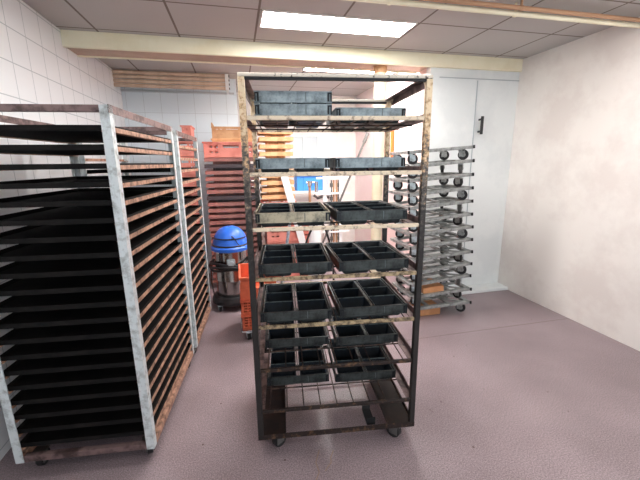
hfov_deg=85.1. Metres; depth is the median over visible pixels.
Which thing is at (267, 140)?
tray
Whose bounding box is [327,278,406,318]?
pan
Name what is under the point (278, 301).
pan
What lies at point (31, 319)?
baking sheet
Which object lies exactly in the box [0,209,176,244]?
baking sheet
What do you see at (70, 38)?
beam
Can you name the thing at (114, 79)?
pipe
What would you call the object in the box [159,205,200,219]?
baking sheet
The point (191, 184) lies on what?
plastic crate
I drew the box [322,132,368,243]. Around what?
stick
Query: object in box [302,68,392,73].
recessed light
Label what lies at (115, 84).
pipe
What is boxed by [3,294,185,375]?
baking sheet
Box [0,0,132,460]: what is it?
wall
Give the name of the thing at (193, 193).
plastic crate
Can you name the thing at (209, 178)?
tray
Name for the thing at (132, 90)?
cap
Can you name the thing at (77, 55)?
trim
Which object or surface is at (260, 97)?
pan
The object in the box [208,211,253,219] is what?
tray
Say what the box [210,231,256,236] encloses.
tray
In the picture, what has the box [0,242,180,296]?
baking sheet
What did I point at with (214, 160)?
tray
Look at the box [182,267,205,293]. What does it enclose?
baking sheet
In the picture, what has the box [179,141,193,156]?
plastic crate
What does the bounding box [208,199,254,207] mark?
tray
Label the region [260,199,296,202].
plastic crate
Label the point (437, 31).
ceiling
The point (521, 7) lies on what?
conduit
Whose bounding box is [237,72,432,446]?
rack
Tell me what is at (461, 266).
transport dolly
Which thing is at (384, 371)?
pan
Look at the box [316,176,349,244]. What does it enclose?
stand
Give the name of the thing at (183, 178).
baking sheet
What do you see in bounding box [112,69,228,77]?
pipe
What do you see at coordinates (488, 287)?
trim
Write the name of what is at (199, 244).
baking sheet
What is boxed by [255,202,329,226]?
pan
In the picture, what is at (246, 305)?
plastic crate
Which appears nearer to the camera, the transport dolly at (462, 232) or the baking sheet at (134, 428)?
the baking sheet at (134, 428)
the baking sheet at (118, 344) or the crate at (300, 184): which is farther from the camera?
the crate at (300, 184)
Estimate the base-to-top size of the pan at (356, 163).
0.068 m
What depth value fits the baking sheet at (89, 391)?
1.69 m
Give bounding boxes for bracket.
[225,74,228,94]
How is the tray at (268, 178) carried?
on the tray at (275, 183)
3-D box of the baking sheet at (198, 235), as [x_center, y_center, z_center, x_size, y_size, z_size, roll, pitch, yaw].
[-1.305,0.028,2.802,0.592,0.022,0.697,-3,13,-8]
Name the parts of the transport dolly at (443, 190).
frame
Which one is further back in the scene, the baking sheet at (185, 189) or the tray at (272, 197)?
the tray at (272, 197)
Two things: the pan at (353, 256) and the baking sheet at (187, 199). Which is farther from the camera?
the baking sheet at (187, 199)
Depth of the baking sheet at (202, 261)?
2.96 m
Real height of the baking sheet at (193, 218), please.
0.022 m
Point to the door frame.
(439, 77)
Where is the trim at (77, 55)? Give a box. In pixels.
[77,55,416,73]
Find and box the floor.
[0,267,639,479]
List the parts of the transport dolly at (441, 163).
frame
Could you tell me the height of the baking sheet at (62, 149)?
0.022 m
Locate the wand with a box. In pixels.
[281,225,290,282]
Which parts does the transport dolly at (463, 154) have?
frame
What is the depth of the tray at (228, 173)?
3.92 m
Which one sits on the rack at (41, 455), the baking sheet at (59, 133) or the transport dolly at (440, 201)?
the baking sheet at (59, 133)
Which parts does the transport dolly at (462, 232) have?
frame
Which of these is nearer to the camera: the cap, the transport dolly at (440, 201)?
the transport dolly at (440, 201)
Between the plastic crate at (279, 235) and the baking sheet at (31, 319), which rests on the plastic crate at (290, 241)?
the plastic crate at (279, 235)
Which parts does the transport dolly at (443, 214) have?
frame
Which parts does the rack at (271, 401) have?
rail, post, post, plate, rail, rail, frame, post, plate, rail, post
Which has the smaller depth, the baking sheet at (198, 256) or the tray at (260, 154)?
the baking sheet at (198, 256)
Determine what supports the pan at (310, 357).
on the rack at (271, 401)
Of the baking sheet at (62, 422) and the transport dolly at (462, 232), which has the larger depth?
the transport dolly at (462, 232)
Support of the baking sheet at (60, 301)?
on the rack at (41, 455)
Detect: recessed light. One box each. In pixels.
[259,9,416,37]
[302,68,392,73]
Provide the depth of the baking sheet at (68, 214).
1.72 m
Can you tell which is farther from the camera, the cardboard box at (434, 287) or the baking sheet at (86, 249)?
the cardboard box at (434, 287)
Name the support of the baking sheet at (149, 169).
on the rack at (197, 335)
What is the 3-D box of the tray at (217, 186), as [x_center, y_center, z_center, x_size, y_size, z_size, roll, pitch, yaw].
[-1.023,-0.643,4.115,0.585,0.070,0.370,-4,13,-13]
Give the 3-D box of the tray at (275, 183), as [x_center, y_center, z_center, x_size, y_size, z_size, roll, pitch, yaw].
[-0.541,-0.704,4.344,0.395,0.084,0.350,-4,13,-13]
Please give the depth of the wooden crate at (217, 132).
3.83 m
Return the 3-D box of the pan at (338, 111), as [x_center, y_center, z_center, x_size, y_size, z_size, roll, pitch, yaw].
[0.222,-0.634,1.846,0.340,0.068,0.402,-2,13,-6]
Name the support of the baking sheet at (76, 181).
on the rack at (41, 455)
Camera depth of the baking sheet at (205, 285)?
3.01 m
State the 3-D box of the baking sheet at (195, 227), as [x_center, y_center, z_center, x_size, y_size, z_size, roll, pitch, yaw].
[-1.306,-0.053,2.784,0.592,0.022,0.697,-3,13,-8]
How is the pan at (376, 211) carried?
on the rack at (271, 401)
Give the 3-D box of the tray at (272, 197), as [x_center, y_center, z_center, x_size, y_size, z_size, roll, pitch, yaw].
[-0.539,-0.540,4.380,0.395,0.084,0.350,-4,13,-13]
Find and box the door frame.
[439,77,518,282]
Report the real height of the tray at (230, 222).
0.070 m
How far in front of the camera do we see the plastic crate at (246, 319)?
2.90 m
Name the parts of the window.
pane, pane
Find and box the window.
[290,135,318,157]
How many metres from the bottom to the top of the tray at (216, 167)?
0.070 m
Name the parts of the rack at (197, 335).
post, post, post, post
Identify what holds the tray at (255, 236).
on the tray
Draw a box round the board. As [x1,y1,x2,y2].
[281,176,305,242]
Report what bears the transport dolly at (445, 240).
on the transport dolly at (445, 251)
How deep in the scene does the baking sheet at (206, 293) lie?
3.01 m
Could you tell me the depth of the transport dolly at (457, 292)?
3.38 m
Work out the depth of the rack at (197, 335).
2.64 m
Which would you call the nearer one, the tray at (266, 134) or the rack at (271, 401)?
the rack at (271, 401)
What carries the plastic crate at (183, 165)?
on the plastic crate at (191, 184)
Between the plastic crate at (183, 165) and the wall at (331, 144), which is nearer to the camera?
the plastic crate at (183, 165)
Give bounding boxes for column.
[370,65,386,278]
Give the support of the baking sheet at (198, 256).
on the rack at (197, 335)
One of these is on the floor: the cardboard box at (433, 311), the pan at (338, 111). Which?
the cardboard box at (433, 311)
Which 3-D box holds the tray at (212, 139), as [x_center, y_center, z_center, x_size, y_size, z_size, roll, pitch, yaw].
[-1.003,-1.137,4.010,0.464,0.035,0.364,-4,13,-13]
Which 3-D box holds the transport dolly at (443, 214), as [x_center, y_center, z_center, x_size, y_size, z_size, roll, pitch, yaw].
[1.031,-0.195,3.304,0.632,0.161,0.432,-4,13,-13]
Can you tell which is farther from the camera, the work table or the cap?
the work table
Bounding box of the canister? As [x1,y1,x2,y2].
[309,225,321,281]
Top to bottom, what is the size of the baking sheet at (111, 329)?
0.022 m
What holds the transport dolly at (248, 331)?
on the floor
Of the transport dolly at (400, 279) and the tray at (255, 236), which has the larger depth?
the tray at (255, 236)
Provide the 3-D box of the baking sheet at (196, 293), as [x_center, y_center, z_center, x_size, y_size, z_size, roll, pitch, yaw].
[-1.301,0.432,2.892,0.592,0.022,0.697,-3,13,-8]
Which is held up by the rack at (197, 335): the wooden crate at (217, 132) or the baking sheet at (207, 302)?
the baking sheet at (207, 302)
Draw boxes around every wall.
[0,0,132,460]
[120,78,238,272]
[237,92,355,244]
[355,68,426,279]
[498,17,639,350]
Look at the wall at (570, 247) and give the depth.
3.07 m
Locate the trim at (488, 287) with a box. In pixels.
[421,282,507,296]
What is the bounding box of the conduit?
[420,0,639,22]
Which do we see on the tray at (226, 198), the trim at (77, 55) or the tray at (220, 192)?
the tray at (220, 192)
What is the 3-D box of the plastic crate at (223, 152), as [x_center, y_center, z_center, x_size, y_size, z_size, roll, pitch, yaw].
[-1.026,-1.037,4.027,0.599,0.165,0.404,-4,13,-13]
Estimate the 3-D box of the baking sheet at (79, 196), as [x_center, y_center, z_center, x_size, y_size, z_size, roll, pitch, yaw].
[-1.193,-0.239,1.849,0.592,0.022,0.864,-2,13,-7]
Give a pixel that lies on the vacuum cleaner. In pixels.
(229, 245)
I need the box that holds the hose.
[305,224,334,279]
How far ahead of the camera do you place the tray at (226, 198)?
3.98 m
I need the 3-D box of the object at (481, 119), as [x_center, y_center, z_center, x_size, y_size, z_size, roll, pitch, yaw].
[1.676,-1.196,3.643,0.030,0.180,0.060,-4,13,-13]
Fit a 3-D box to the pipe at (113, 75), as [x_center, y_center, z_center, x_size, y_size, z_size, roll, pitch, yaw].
[-1.662,-1.833,3.951,1.235,0.041,0.041,-4,13,-13]
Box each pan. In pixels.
[253,91,331,103]
[254,104,331,127]
[255,158,329,171]
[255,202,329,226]
[258,242,331,276]
[260,282,331,323]
[265,309,328,348]
[267,345,328,385]
[323,200,407,224]
[324,240,408,273]
[325,107,405,128]
[326,338,395,381]
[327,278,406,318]
[328,307,397,345]
[329,157,405,170]
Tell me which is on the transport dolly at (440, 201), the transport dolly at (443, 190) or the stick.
the transport dolly at (443, 190)
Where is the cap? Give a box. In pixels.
[121,89,233,94]
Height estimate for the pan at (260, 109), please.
0.068 m
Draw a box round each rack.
[0,104,193,465]
[77,130,210,352]
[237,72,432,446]
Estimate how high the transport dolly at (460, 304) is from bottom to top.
0.121 m
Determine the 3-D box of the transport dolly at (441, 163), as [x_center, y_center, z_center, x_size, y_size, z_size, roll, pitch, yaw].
[0.995,-0.655,3.192,0.632,0.161,0.432,-4,13,-13]
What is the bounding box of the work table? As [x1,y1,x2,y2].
[279,188,335,242]
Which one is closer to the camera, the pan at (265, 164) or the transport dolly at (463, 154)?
the pan at (265, 164)
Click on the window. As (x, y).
(304, 146)
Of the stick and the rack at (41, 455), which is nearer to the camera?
the rack at (41, 455)
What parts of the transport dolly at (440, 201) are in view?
frame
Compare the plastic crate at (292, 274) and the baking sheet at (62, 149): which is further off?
the plastic crate at (292, 274)
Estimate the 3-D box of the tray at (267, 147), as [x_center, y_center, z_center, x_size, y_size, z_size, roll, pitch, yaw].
[-0.547,-1.114,4.255,0.395,0.084,0.350,-4,13,-13]
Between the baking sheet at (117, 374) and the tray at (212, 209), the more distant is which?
the tray at (212, 209)
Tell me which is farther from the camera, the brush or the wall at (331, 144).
the wall at (331, 144)
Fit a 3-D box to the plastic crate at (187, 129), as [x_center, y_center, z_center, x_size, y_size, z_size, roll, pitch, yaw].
[-1.365,-1.104,3.615,0.109,0.130,0.324,-4,13,-13]
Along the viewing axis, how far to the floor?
2.04 m
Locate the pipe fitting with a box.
[306,181,329,201]
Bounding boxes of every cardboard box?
[409,297,439,315]
[412,278,443,293]
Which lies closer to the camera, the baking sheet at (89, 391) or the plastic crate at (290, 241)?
the baking sheet at (89, 391)
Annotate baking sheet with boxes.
[0,125,169,142]
[0,144,170,154]
[0,163,172,169]
[0,175,173,188]
[0,186,174,207]
[0,198,175,226]
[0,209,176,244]
[0,220,178,261]
[0,231,179,279]
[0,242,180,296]
[0,253,181,312]
[0,263,182,329]
[0,274,183,345]
[0,284,184,360]
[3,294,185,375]
[7,304,186,390]
[10,314,187,405]
[13,323,188,419]
[17,333,189,433]
[20,342,190,447]
[87,167,196,172]
[143,177,197,184]
[153,196,199,208]
[156,186,198,196]
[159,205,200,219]
[165,214,201,231]
[173,223,201,241]
[175,232,202,252]
[177,241,203,262]
[179,250,204,273]
[181,259,204,283]
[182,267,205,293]
[193,276,206,301]
[194,284,207,311]
[195,292,207,321]
[196,300,208,330]
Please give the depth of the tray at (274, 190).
4.21 m
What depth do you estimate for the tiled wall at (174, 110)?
4.28 m
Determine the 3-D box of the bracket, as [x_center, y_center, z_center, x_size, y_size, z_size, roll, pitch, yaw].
[-1.112,-1.862,4.178,0.040,0.180,0.267,-4,13,-13]
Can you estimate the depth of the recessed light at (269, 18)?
2.61 m
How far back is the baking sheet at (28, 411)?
1.70 m
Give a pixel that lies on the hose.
(310, 231)
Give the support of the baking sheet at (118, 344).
on the rack at (41, 455)
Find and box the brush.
[390,131,393,156]
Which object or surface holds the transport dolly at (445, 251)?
on the transport dolly at (461, 266)
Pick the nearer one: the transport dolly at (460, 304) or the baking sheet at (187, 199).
the baking sheet at (187, 199)
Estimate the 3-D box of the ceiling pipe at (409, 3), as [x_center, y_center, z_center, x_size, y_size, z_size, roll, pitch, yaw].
[0.307,-1.467,2.091,4.200,0.085,0.040,-4,13,-13]
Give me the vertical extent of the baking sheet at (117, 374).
0.022 m
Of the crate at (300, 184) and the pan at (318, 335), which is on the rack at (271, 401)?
the pan at (318, 335)
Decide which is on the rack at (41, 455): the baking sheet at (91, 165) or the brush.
the baking sheet at (91, 165)
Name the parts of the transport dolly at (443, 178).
frame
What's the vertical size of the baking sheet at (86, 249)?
0.022 m
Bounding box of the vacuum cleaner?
[209,226,247,310]
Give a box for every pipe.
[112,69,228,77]
[112,74,229,81]
[113,78,229,85]
[114,83,229,89]
[345,0,639,27]
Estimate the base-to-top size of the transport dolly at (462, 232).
0.161 m
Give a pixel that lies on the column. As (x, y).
(379, 87)
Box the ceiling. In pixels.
[22,0,639,95]
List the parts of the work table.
leg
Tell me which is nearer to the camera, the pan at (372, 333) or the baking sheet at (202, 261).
the pan at (372, 333)
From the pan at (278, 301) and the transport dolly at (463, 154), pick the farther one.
the transport dolly at (463, 154)
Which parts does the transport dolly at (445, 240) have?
frame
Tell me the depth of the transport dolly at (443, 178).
3.12 m
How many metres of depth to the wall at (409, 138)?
4.29 m
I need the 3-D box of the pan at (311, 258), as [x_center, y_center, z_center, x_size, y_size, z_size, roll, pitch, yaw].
[-0.134,0.096,1.790,0.340,0.068,0.402,-2,13,-6]
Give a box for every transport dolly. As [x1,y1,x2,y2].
[241,318,259,339]
[388,184,473,205]
[389,172,473,191]
[389,196,473,216]
[390,145,474,164]
[390,219,473,244]
[390,231,472,257]
[391,263,470,293]
[392,276,471,304]
[394,159,474,178]
[394,207,472,231]
[396,244,472,262]
[399,253,472,281]
[402,287,471,311]
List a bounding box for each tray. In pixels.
[204,157,252,163]
[204,164,252,170]
[205,170,242,176]
[205,176,253,182]
[206,181,253,189]
[207,187,259,195]
[207,193,254,201]
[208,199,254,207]
[208,205,255,213]
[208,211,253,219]
[209,219,245,225]
[209,225,245,230]
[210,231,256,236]
[211,138,251,141]
[211,235,256,242]
[257,132,292,136]
[258,137,292,143]
[258,144,292,151]
[258,152,292,157]
[259,179,293,187]
[260,176,293,180]
[260,186,294,194]
[260,193,294,200]
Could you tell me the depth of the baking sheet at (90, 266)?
1.64 m
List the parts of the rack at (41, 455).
post, post, post, post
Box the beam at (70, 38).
[60,29,522,71]
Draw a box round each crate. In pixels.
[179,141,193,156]
[180,125,194,137]
[180,157,195,172]
[182,173,196,186]
[186,191,197,204]
[202,142,257,157]
[211,123,251,138]
[238,263,276,300]
[240,287,250,314]
[241,306,268,329]
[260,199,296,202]
[264,236,308,252]
[265,227,308,241]
[277,273,306,276]
[294,176,326,190]
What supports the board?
on the floor
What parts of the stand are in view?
steel rod, copper rod, copper rod, steel rod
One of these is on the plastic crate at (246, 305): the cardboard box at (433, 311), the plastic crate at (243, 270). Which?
the plastic crate at (243, 270)
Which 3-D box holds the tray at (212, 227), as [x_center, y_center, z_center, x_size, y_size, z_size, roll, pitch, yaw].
[-1.018,-0.161,4.218,0.585,0.070,0.370,-4,13,-13]
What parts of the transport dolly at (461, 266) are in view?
frame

